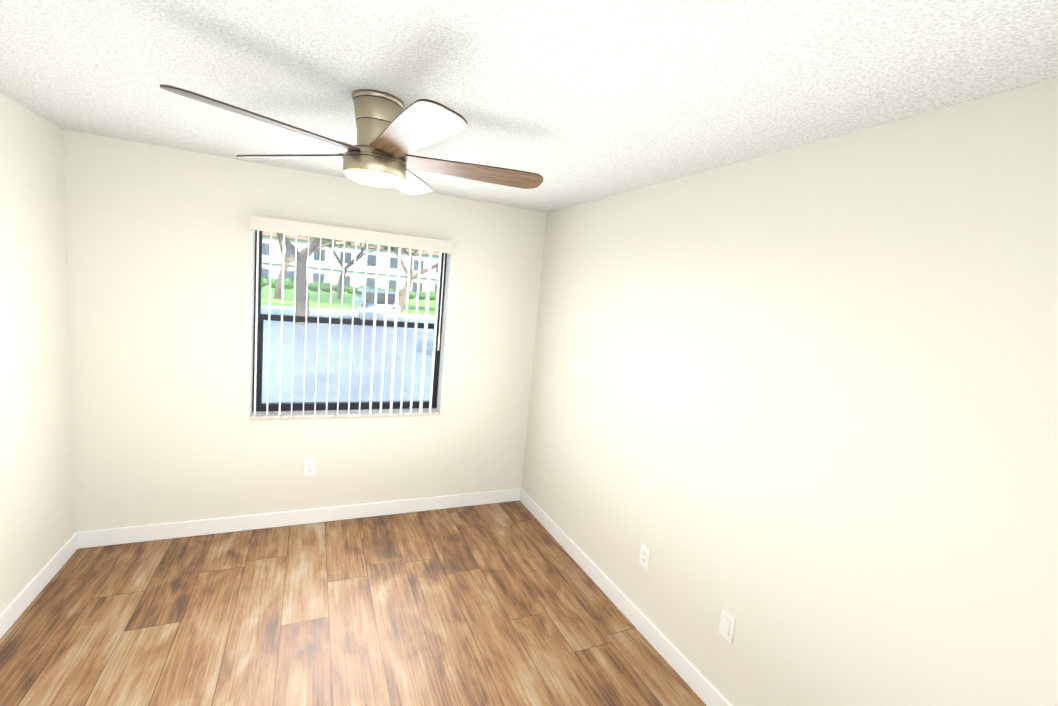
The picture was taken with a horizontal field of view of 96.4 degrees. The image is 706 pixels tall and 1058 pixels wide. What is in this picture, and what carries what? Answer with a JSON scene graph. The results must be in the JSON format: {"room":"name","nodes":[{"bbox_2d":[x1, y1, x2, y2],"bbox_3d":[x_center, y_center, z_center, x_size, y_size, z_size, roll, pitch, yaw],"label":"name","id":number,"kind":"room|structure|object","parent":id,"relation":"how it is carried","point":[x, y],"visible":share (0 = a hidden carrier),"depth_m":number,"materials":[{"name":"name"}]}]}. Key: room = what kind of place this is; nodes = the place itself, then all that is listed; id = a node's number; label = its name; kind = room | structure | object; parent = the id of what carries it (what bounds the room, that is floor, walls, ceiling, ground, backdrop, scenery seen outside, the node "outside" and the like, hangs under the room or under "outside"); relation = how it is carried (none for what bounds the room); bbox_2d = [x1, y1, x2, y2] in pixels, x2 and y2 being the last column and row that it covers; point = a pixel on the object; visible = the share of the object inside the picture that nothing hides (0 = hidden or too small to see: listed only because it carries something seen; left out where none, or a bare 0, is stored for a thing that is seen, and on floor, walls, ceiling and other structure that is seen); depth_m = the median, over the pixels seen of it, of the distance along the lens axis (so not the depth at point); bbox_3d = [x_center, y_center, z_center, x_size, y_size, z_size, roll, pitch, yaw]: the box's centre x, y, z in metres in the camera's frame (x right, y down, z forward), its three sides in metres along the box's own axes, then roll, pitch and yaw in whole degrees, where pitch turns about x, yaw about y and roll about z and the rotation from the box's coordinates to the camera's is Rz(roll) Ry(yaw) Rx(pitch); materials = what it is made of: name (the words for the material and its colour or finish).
{"room":"empty bedroom","nodes":[
{"label":"empty bedroom","id":0,"kind":"room"},
{"bbox_2d":[0,93,74,612],"bbox_3d":[-1.953,0.449,0.944,0.200,2.790,4.335,2,8,-25],"label":"wall","id":1,"kind":"structure","parent":0,"point":[37,518],"depth_m":2.37,"materials":[{"name":"white paint"}]},
{"bbox_2d":[0,531,79,638],"bbox_3d":[-1.943,1.432,1.112,0.018,0.108,3.935,2,8,-25],"label":"baseboard","id":2,"kind":"structure","parent":1,"relation":"attached to","point":[25,597],"depth_m":2.45,"materials":[{"name":"white wood"}]},
{"bbox_2d":[63,129,546,531],"bbox_3d":[-1.366,0.187,3.465,2.960,2.790,0.200,2,8,-25],"label":"wall","id":3,"kind":"structure","parent":0,"point":[160,240],"depth_m":3.06,"materials":[{"name":"white paint"}]},
{"bbox_2d":[80,488,519,548],"bbox_3d":[-1.406,1.183,3.491,2.910,0.108,0.018,2,8,-25],"label":"baseboard","id":4,"kind":"structure","parent":3,"relation":"attached to","point":[142,533],"depth_m":3.33,"materials":[{"name":"white wood"}]},
{"bbox_2d":[304,459,315,475],"bbox_3d":[-1.559,0.814,3.365,0.074,0.120,0.008,2,8,-25],"label":"outlet","id":5,"kind":"object","parent":3,"relation":"attached to","point":[309,466],"visible":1,"depth_m":3.36,"materials":[{"name":"white plastic"}]},
{"bbox_2d":[250,408,439,419],"bbox_3d":[-1.302,0.444,3.480,1.289,0.020,0.133,2,8,-25],"label":"window sill","id":6,"kind":"structure","parent":3,"relation":"attached to","point":[321,414],"depth_m":3.42,"materials":[{"name":"stone"}]},
{"bbox_2d":[252,230,446,411],"bbox_3d":[-1.278,-0.219,3.476,1.289,1.295,0.062,2,8,-25],"label":"window","id":7,"kind":"structure","parent":3,"relation":"in","point":[296,406],"depth_m":3.43,"materials":[{"name":"clear glass"}]},
{"bbox_2d":[249,215,454,417],"bbox_3d":[-1.210,-0.200,3.309,1.298,1.291,0.092,2,8,-25],"label":"window blinds","id":8,"kind":"object","parent":7,"relation":"attached to","point":[284,227],"visible":0.98,"depth_m":3.27,"materials":[{"name":"beige plastic"}]},
{"bbox_2d":[0,500,705,705],"bbox_3d":[-0.618,1.589,1.741,3.360,0.120,4.335,2,8,-25],"label":"floor","id":9,"kind":"structure","parent":0,"point":[510,603],"depth_m":2.44,"materials":[{"name":"brown wood"}]},
{"bbox_2d":[0,0,1057,212],"bbox_3d":[-0.387,-0.956,1.423,3.360,0.150,4.335,2,8,-25],"label":"ceiling","id":10,"kind":"structure","parent":0,"point":[573,102],"depth_m":1.44,"materials":[{"name":"white paint"}]},
{"bbox_2d":[160,84,542,194],"bbox_3d":[-0.534,-0.781,1.762,1.244,0.306,1.251,2,8,-25],"label":"fan","id":11,"kind":"object","parent":10,"relation":"hanging from","point":[392,132],"visible":1,"depth_m":1.69,"materials":[{"name":"brown wood"}]},
{"bbox_2d":[522,78,1057,705],"bbox_3d":[0.916,0.544,2.266,0.200,2.790,4.335,2,8,-25],"label":"wall","id":12,"kind":"structure","parent":0,"point":[794,412],"depth_m":1.69,"materials":[{"name":"white paint"}]},
{"bbox_2d":[520,488,732,705],"bbox_3d":[0.728,1.520,2.343,0.018,0.108,3.935,2,8,-25],"label":"baseboard","id":13,"kind":"structure","parent":12,"relation":"attached to","point":[701,686],"depth_m":2.63,"materials":[{"name":"white wood"}]},
{"bbox_2d":[639,543,650,569],"bbox_3d":[0.632,1.113,2.590,0.008,0.120,0.074,2,8,-25],"label":"electrical outlet","id":14,"kind":"object","parent":12,"relation":"attached to","point":[645,551],"visible":1,"depth_m":2.58,"materials":[{"name":"white plastic"}]},
{"bbox_2d":[718,608,735,643],"bbox_3d":[0.867,1.197,2.076,0.007,0.120,0.074,2,8,-25],"label":"electrical outlet","id":15,"kind":"object","parent":12,"relation":"attached to","point":[726,626],"visible":1,"depth_m":2.07,"materials":[{"name":"white plastic"}]},
{"label":"outside","id":16,"kind":"structure","parent":0,"visible":0},
{"bbox_2d":[261,287,435,402],"bbox_3d":[-7.331,-9.269,86.242,180.000,0.350,156.445,2,8,-25],"label":"ground","id":17,"kind":"structure","parent":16,"point":[298,351],"depth_m":13.13,"materials":[{"name":"white concrete"}]},
{"bbox_2d":[262,277,436,299],"bbox_3d":[-7.048,-7.383,64.702,84.217,1.358,2.293,2,8,-25],"label":"hedge","id":18,"kind":"object","parent":17,"relation":"on","point":[288,282],"depth_m":56.26,"materials":[{"name":"green plant"}]},
{"bbox_2d":[262,232,438,299],"bbox_3d":[-7.564,-11.242,74.941,71.000,6.600,13.000,2,8,-25],"label":"building","id":19,"kind":"structure","parent":17,"relation":"on","point":[360,267],"depth_m":61.14,"materials":[{"name":"beige paint"}]},
{"bbox_2d":[263,231,438,323],"bbox_3d":[-4.478,-12.908,59.979,119.195,14.088,89.774,2,8,-25],"label":"trees","id":20,"kind":"object","parent":17,"relation":"on","point":[302,288],"depth_m":31.80,"materials":[{"name":"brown plant"}]},
{"bbox_2d":[351,288,399,320],"bbox_3d":[-7.857,-2.403,24.039,1.860,1.660,4.610,2,8,-25],"label":"suv","id":21,"kind":"object","parent":17,"relation":"on","point":[358,305],"depth_m":22.01,"materials":[{"name":"grey paint"}]}
]}

